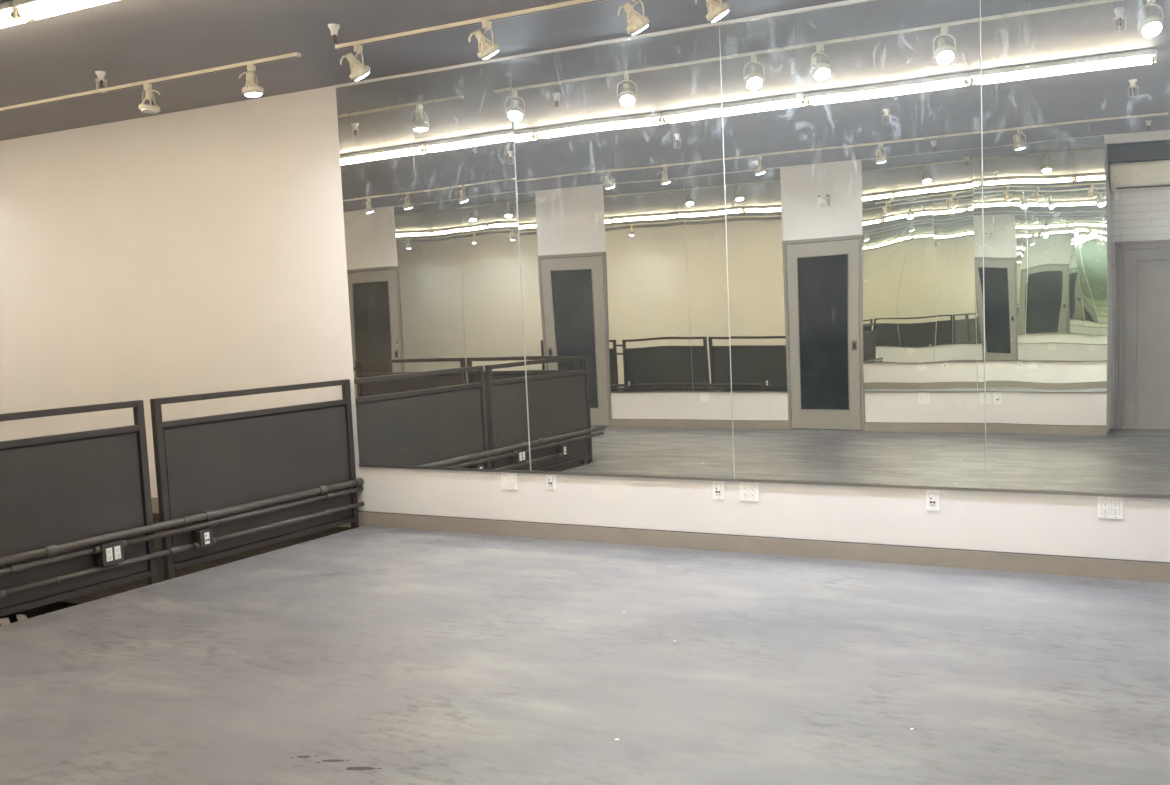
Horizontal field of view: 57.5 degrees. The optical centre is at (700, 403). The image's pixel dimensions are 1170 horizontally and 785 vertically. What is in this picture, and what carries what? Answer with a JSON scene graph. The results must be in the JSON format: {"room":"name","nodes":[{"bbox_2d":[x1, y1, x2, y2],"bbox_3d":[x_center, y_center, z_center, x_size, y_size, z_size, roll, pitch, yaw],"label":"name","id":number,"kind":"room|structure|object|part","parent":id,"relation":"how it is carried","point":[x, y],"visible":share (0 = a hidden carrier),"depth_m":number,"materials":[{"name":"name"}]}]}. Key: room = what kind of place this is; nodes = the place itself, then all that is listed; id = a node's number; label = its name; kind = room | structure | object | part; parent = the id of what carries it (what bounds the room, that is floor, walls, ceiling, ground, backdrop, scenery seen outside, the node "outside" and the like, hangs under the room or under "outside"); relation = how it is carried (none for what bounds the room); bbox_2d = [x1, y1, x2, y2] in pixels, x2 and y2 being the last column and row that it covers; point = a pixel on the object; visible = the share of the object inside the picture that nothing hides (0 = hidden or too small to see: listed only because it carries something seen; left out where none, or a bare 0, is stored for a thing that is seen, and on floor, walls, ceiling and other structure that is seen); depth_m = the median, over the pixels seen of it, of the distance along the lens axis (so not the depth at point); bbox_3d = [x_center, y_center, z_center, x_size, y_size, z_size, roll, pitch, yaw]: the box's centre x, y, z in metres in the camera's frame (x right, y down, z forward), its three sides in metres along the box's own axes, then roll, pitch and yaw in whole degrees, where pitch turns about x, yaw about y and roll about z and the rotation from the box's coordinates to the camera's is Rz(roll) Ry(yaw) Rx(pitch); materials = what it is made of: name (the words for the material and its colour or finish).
{"room":"exercise studio","nodes":[
{"label":"exercise studio","id":0,"kind":"room"},
{"bbox_2d":[0,0,845,140],"bbox_3d":[-5.718,-1.898,5.104,17.600,0.100,6.660,0,6,26],"label":"ceiling","id":1,"kind":"structure","parent":0,"point":[132,41],"depth_m":5.98,"materials":[{"name":"grey paint"}]},
{"bbox_2d":[0,1,31,27],"bbox_3d":[-3.801,-1.897,5.351,1.205,0.084,0.116,0,6,26],"label":"fluorescent light","id":2,"kind":"object","parent":1,"relation":"attached to","point":[8,13],"visible":0.68,"depth_m":5.09,"materials":[{"name":"white plastic"}]},
{"bbox_2d":[13,9,19,18],"bbox_3d":[-3.279,-1.871,5.071,0.014,0.044,0.026,0,6,26],"label":"socket","id":3,"kind":"object","parent":2,"relation":"attached to","point":[14,10],"depth_m":5.06,"materials":[{"name":"beige metal"}]},
{"bbox_2d":[12,0,116,20],"bbox_3d":[-2.705,-1.890,4.828,1.205,0.084,0.116,0,6,26],"label":"fluorescent light","id":4,"kind":"object","parent":1,"relation":"attached to","point":[35,9],"visible":1,"depth_m":4.98,"materials":[{"name":"white plastic"}]},
{"bbox_2d":[95,71,107,92],"bbox_3d":[-3.690,-1.982,6.519,0.070,0.124,0.070,0,6,26],"label":"sprinkler","id":5,"kind":"object","parent":1,"relation":"attached to","point":[100,74],"visible":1,"depth_m":6.51,"materials":[{"name":"white metal"}]},
{"bbox_2d":[95,71,105,80],"bbox_3d":[-3.692,-2.018,6.516,0.060,0.052,0.060,0,6,26],"label":"cup","id":6,"kind":"object","parent":5,"relation":"on","point":[100,74],"depth_m":6.50,"materials":[{"name":"white ceramic"}]},
{"bbox_2d":[0,52,300,111],"bbox_3d":[-6.990,-2.082,8.435,10.257,0.021,0.036,0,6,26],"label":"track","id":7,"kind":"object","parent":1,"relation":"attached to","point":[296,54],"visible":1,"depth_m":6.73,"materials":[{"name":"beige metal"}]},
{"bbox_2d":[139,83,159,113],"bbox_3d":[-3.547,-1.962,6.802,0.124,0.187,0.124,-6,7,-41],"label":"lamp","id":8,"kind":"object","parent":7,"relation":"attached to","point":[149,106],"visible":1,"depth_m":6.78,"materials":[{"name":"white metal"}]},
{"bbox_3d":[-3.544,-1.917,6.806,0.102,0.095,0.102,2,5,5],"label":"bulb","id":9,"kind":"part","parent":8,"relation":"part of","materials":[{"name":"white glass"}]},
{"bbox_2d":[239,64,263,96],"bbox_3d":[-2.712,-1.957,6.404,0.124,0.188,0.124,-6,6,-40],"label":"lamp","id":10,"kind":"object","parent":7,"relation":"attached to","point":[251,89],"visible":1,"depth_m":6.38,"materials":[{"name":"beige metal"}]},
{"bbox_3d":[-2.712,-1.912,6.408,0.102,0.095,0.102,-8,4,6],"label":"bulb","id":11,"kind":"part","parent":10,"relation":"part of","materials":[{"name":"white metal"}]},
{"bbox_2d":[328,24,339,42],"bbox_3d":[-1.965,-1.988,5.683,0.060,0.091,0.060,0,6,26],"label":"sprinkler","id":12,"kind":"object","parent":1,"relation":"attached to","point":[334,28],"visible":1,"depth_m":5.67,"materials":[{"name":"white metal"}]},
{"bbox_2d":[328,24,339,35],"bbox_3d":[-1.966,-2.008,5.681,0.060,0.052,0.060,0,6,26],"label":"cup","id":13,"kind":"object","parent":12,"relation":"on","point":[334,28],"depth_m":5.67,"materials":[{"name":"white ceramic"}]},
{"bbox_2d":[335,0,605,49],"bbox_3d":[0.330,-2.042,4.942,5.369,0.021,0.036,0,6,26],"label":"track","id":14,"kind":"object","parent":1,"relation":"attached to","point":[567,4],"visible":1,"depth_m":5.68,"materials":[{"name":"beige metal"}]},
{"bbox_2d":[340,44,369,80],"bbox_3d":[-1.952,-1.946,6.024,0.124,0.200,0.154,0,5,21],"label":"lamp","id":15,"kind":"object","parent":14,"relation":"attached to","point":[359,71],"visible":1,"depth_m":6.01,"materials":[{"name":"beige metal"}]},
{"bbox_3d":[-1.951,-1.905,6.039,0.102,0.095,0.102,-42,26,-27],"label":"bulb","id":16,"kind":"part","parent":15,"relation":"part of","materials":[{"name":"white metal"}]},
{"bbox_2d":[468,20,498,58],"bbox_3d":[-1.141,-1.941,5.637,0.124,0.200,0.154,0,5,23],"label":"lamp","id":17,"kind":"object","parent":14,"relation":"attached to","point":[487,49],"visible":1,"depth_m":5.62,"materials":[{"name":"beige metal"}]},
{"bbox_3d":[-1.139,-1.901,5.652,0.102,0.095,0.102,-41,24,-26],"label":"bulb","id":18,"kind":"part","parent":17,"relation":"part of","materials":[{"name":"white metal"}]},
{"bbox_2d":[618,0,648,34],"bbox_3d":[-0.330,-1.938,5.261,0.154,0.200,0.124,-2,5,0],"label":"lamp","id":19,"kind":"object","parent":14,"relation":"attached to","point":[636,24],"visible":1,"depth_m":5.22,"materials":[{"name":"beige metal"}]},
{"bbox_3d":[-0.318,-1.896,5.260,0.102,0.095,0.102,-40,23,-24],"label":"bulb","id":20,"kind":"part","parent":19,"relation":"part of","materials":[{"name":"white metal"}]},
{"bbox_2d":[695,0,729,21],"bbox_3d":[0.070,-1.935,5.059,0.125,0.200,0.155,3,7,45],"label":"lamp","id":21,"kind":"object","parent":14,"relation":"attached to","point":[717,9],"visible":1,"depth_m":5.04,"materials":[{"name":"beige metal"}]},
{"bbox_3d":[0.077,-1.894,5.073,0.102,0.095,0.102,-36,12,-9],"label":"bulb","id":22,"kind":"part","parent":21,"relation":"part of","materials":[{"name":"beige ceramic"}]},
{"bbox_2d":[0,513,1169,784],"bbox_3d":[-5.606,1.198,5.374,17.400,0.120,6.460,0,6,26],"label":"floor","id":23,"kind":"structure","parent":0,"point":[363,655],"depth_m":4.17,"materials":[{"name":"paint"}]},
{"bbox_2d":[0,618,9,625],"bbox_3d":[-3.582,1.199,5.475,0.042,0.035,0.680,-6,6,-36],"label":"bar","id":24,"kind":"object","parent":23,"relation":"attached to","point":[4,621],"visible":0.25,"depth_m":5.68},
{"bbox_2d":[16,614,26,620],"bbox_3d":[-3.533,1.191,5.543,0.042,0.035,0.680,-6,6,-36],"label":"bar","id":25,"kind":"object","parent":23,"relation":"attached to","point":[20,617],"visible":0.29,"depth_m":5.75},
{"bbox_2d":[0,400,157,616],"bbox_3d":[-3.419,0.569,5.238,0.040,1.040,1.532,0,6,26],"label":"framed panel","id":26,"kind":"object","parent":23,"relation":"on","point":[57,489],"visible":0.89,"depth_m":5.52,"materials":[{"name":"grey metal"}]},
{"bbox_2d":[0,584,6,598],"bbox_3d":[-3.420,0.899,5.083,0.060,0.102,0.142,0,6,26],"label":"box","id":27,"kind":"object","parent":26,"relation":"attached to","point":[3,594],"visible":1,"depth_m":5.13,"materials":[{"name":"grey metal"}]},
{"bbox_2d":[0,548,93,574],"bbox_3d":[-3.486,0.836,4.989,0.054,0.039,1.298,0,6,26],"label":"conduit pipe","id":28,"kind":"object","parent":26,"relation":"attached to","point":[20,567],"visible":1,"depth_m":5.33,"materials":[{"name":"black metal"}]},
{"bbox_3d":[-3.437,0.068,5.194,0.040,0.035,1.452,0,6,26],"label":"rail","id":29,"kind":"part","parent":26,"relation":"part of","materials":[{"name":"grey metal"}]},
{"bbox_3d":[-3.432,0.202,5.206,0.040,0.033,1.452,0,6,26],"label":"rail","id":30,"kind":"part","parent":26,"relation":"part of","materials":[{"name":"grey metal"}]},
{"bbox_3d":[-3.402,1.020,5.277,0.040,0.032,1.452,0,6,26],"label":"rail","id":31,"kind":"part","parent":26,"relation":"part of","materials":[{"name":"grey metal"}]},
{"bbox_2d":[5,544,193,595],"bbox_3d":[-3.175,0.874,5.640,0.054,0.039,1.071,0,6,26],"label":"conduit pipe","id":32,"kind":"object","parent":26,"relation":"attached to","point":[174,550],"visible":1,"depth_m":5.56,"materials":[{"name":"black metal"}]},
{"bbox_2d":[93,540,126,566],"bbox_3d":[-3.151,0.798,5.648,0.059,0.120,0.176,0,6,26],"label":"box","id":33,"kind":"object","parent":26,"relation":"attached to","point":[110,553],"visible":1,"depth_m":5.62,"materials":[{"name":"grey metal"}]},
{"bbox_3d":[-3.098,0.498,5.908,0.040,1.040,0.040,0,6,26],"label":"post","id":34,"kind":"part","parent":26,"relation":"part of","materials":[{"name":"grey metal"}]},
{"bbox_2d":[150,379,358,579],"bbox_3d":[-2.737,0.419,6.664,0.040,1.040,1.508,0,6,26],"label":"framed panel","id":35,"kind":"object","parent":23,"relation":"on","point":[213,462],"visible":0.92,"depth_m":6.55,"materials":[{"name":"grey metal"}]},
{"bbox_3d":[-3.052,0.488,6.005,0.040,1.040,0.040,0,6,26],"label":"post","id":36,"kind":"part","parent":35,"relation":"part of","materials":[{"name":"grey metal"}]},
{"bbox_2d":[0,478,363,565],"bbox_3d":[-3.063,0.694,5.863,0.062,0.054,3.297,0,6,26],"label":"conduit pipe","id":37,"kind":"object","parent":35,"relation":"attached to","point":[51,550],"visible":1,"depth_m":5.96,"materials":[{"name":"black metal"}]},
{"bbox_2d":[192,528,216,548],"bbox_3d":[-2.898,0.785,6.176,0.060,0.102,0.142,0,6,26],"label":"box","id":38,"kind":"object","parent":35,"relation":"attached to","point":[203,537],"visible":1,"depth_m":6.15,"materials":[{"name":"grey metal"}]},
{"bbox_2d":[126,486,362,545],"bbox_3d":[-2.744,0.673,6.542,0.054,0.039,1.799,0,6,26],"label":"conduit pipe","id":39,"kind":"object","parent":35,"relation":"attached to","point":[210,523],"visible":1,"depth_m":6.39,"materials":[{"name":"black metal"}]},
{"bbox_3d":[-2.755,-0.081,6.620,0.040,0.035,1.428,0,6,26],"label":"rail","id":40,"kind":"part","parent":35,"relation":"part of","materials":[{"name":"grey metal"}]},
{"bbox_3d":[-2.750,0.053,6.632,0.040,0.033,1.428,0,6,26],"label":"rail","id":41,"kind":"part","parent":35,"relation":"part of","materials":[{"name":"grey metal"}]},
{"bbox_3d":[-2.721,0.872,6.704,0.040,0.032,1.428,0,6,26],"label":"rail","id":42,"kind":"part","parent":35,"relation":"part of","materials":[{"name":"grey metal"}]},
{"bbox_2d":[216,501,363,542],"bbox_3d":[-2.618,0.752,6.806,0.054,0.039,1.232,0,6,26],"label":"conduit pipe","id":43,"kind":"object","parent":35,"relation":"attached to","point":[347,507],"visible":0.98,"depth_m":6.74,"materials":[{"name":"black metal"}]},
{"bbox_3d":[-2.422,0.351,7.324,0.040,1.040,0.040,0,6,26],"label":"post","id":44,"kind":"part","parent":35,"relation":"part of","materials":[{"name":"grey metal"}]},
{"bbox_2d":[0,0,1169,622],"bbox_3d":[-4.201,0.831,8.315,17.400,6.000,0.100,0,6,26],"label":"wall","id":45,"kind":"structure","parent":0,"point":[202,250],"depth_m":7.62,"materials":[{"name":"white paint"}]},
{"bbox_2d":[336,59,530,470],"bbox_3d":[-1.763,-0.848,6.910,1.418,2.560,0.015,0,6,26],"label":"wall mirror","id":46,"kind":"object","parent":45,"relation":"attached to","point":[428,163],"visible":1,"depth_m":6.88,"materials":[{"name":"clear glass"}]},
{"bbox_2d":[501,472,516,489],"bbox_3d":[-1.227,0.494,6.798,0.116,0.116,0.008,0,6,26],"label":"socket plate","id":47,"kind":"object","parent":45,"relation":"attached to","point":[509,480],"visible":1,"depth_m":6.79,"materials":[{"name":"white plastic"}]},
{"bbox_2d":[503,475,508,485],"bbox_3d":[-1.250,0.494,6.806,0.037,0.072,0.004,0,6,26],"label":"receptacle","id":48,"kind":"object","parent":47,"relation":"attached to","point":[505,477],"depth_m":6.81,"materials":[{"name":"white plastic"}]},
{"bbox_2d":[509,475,514,485],"bbox_3d":[-1.207,0.494,6.786,0.037,0.072,0.004,0,6,26],"label":"receptacle","id":49,"kind":"object","parent":47,"relation":"attached to","point":[511,477],"depth_m":6.78,"materials":[{"name":"white plastic"}]},
{"bbox_2d":[546,474,555,489],"bbox_3d":[-0.942,0.487,6.661,0.070,0.116,0.008,0,6,26],"label":"data plate","id":50,"kind":"object","parent":45,"relation":"attached to","point":[550,478],"visible":1,"depth_m":6.66,"materials":[{"name":"white plastic"}]},
{"bbox_2d":[334,0,867,87],"bbox_3d":[0.113,-2.115,5.880,5.685,0.018,0.018,0,6,26],"label":"channel","id":51,"kind":"object","parent":45,"relation":"attached to","point":[846,1],"visible":1,"depth_m":6.17,"materials":[{"name":"white metal"}]},
{"bbox_2d":[511,25,733,478],"bbox_3d":[-0.482,-0.841,6.303,1.404,2.560,0.006,0,6,26],"label":"wall mirror","id":52,"kind":"object","parent":45,"relation":"attached to","point":[619,154],"visible":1,"depth_m":6.28,"materials":[{"name":"clear glass"}]},
{"bbox_2d":[151,498,1169,582],"bbox_3d":[-1.420,0.812,6.920,11.180,0.119,0.016,0,6,26],"label":"baseboard","id":53,"kind":"structure","parent":45,"relation":"attached to","point":[1137,570],"depth_m":5.97,"materials":[{"name":"beige paint"}]},
{"bbox_2d":[712,481,723,499],"bbox_3d":[0.106,0.501,6.162,0.070,0.116,0.008,0,6,26],"label":"data plate","id":54,"kind":"object","parent":45,"relation":"attached to","point":[718,486],"visible":1,"depth_m":6.16,"materials":[{"name":"white plastic"}]},
{"bbox_2d":[740,482,758,501],"bbox_3d":[0.282,0.502,6.078,0.116,0.116,0.008,0,6,26],"label":"socket plate","id":55,"kind":"object","parent":45,"relation":"attached to","point":[749,491],"visible":1,"depth_m":6.08,"materials":[{"name":"white plastic"}]},
{"bbox_2d":[742,485,747,496],"bbox_3d":[0.260,0.502,6.086,0.037,0.072,0.004,0,6,26],"label":"receptacle","id":56,"kind":"object","parent":55,"relation":"attached to","point":[744,487],"depth_m":6.09,"materials":[{"name":"white plastic"}]},
{"bbox_2d":[750,485,755,497],"bbox_3d":[0.303,0.502,6.066,0.037,0.072,0.004,0,6,26],"label":"receptacle","id":57,"kind":"object","parent":55,"relation":"attached to","point":[752,487],"depth_m":6.06,"materials":[{"name":"white plastic"}]},
{"bbox_2d":[359,464,1169,498],"bbox_3d":[0.206,0.441,6.103,5.685,0.016,0.018,0,6,26],"label":"channel","id":58,"kind":"object","parent":45,"relation":"attached to","point":[360,465],"visible":1,"depth_m":5.92,"materials":[{"name":"silver metal"}]},
{"bbox_2d":[720,0,985,488],"bbox_3d":[0.798,-0.834,5.692,1.421,2.560,0.006,0,6,26],"label":"wall mirror","id":59,"kind":"object","parent":45,"relation":"attached to","point":[852,131],"visible":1,"depth_m":5.67,"materials":[{"name":"clear glass"}]},
{"bbox_2d":[926,489,939,510],"bbox_3d":[1.238,0.511,5.622,0.070,0.116,0.008,0,6,26],"label":"data plate","id":60,"kind":"object","parent":45,"relation":"attached to","point":[932,496],"visible":1,"depth_m":5.62,"materials":[{"name":"white plastic"}]},
{"bbox_2d":[981,0,1169,495],"bbox_3d":[2.084,-0.827,5.079,1.418,2.560,0.006,0,6,26],"label":"wall mirror","id":61,"kind":"object","parent":45,"relation":"attached to","point":[1076,93],"visible":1,"depth_m":5.19,"materials":[{"name":"clear glass"}]},
{"bbox_2d":[1098,496,1122,518],"bbox_3d":[2.034,0.512,5.242,0.116,0.116,0.008,0,6,26],"label":"socket plate","id":62,"kind":"object","parent":45,"relation":"attached to","point":[1108,507],"visible":1,"depth_m":5.24,"materials":[{"name":"white plastic"}]},
{"bbox_2d":[1101,500,1108,513],"bbox_3d":[2.012,0.512,5.250,0.037,0.072,0.004,0,6,26],"label":"receptacle","id":63,"kind":"object","parent":62,"relation":"attached to","point":[1104,503],"depth_m":5.25,"materials":[{"name":"white plastic"}]},
{"bbox_2d":[1111,500,1119,514],"bbox_3d":[2.054,0.512,5.230,0.037,0.072,0.004,0,6,26],"label":"receptacle","id":64,"kind":"object","parent":62,"relation":"attached to","point":[1115,504],"depth_m":5.23,"materials":[{"name":"white plastic"}]}
]}

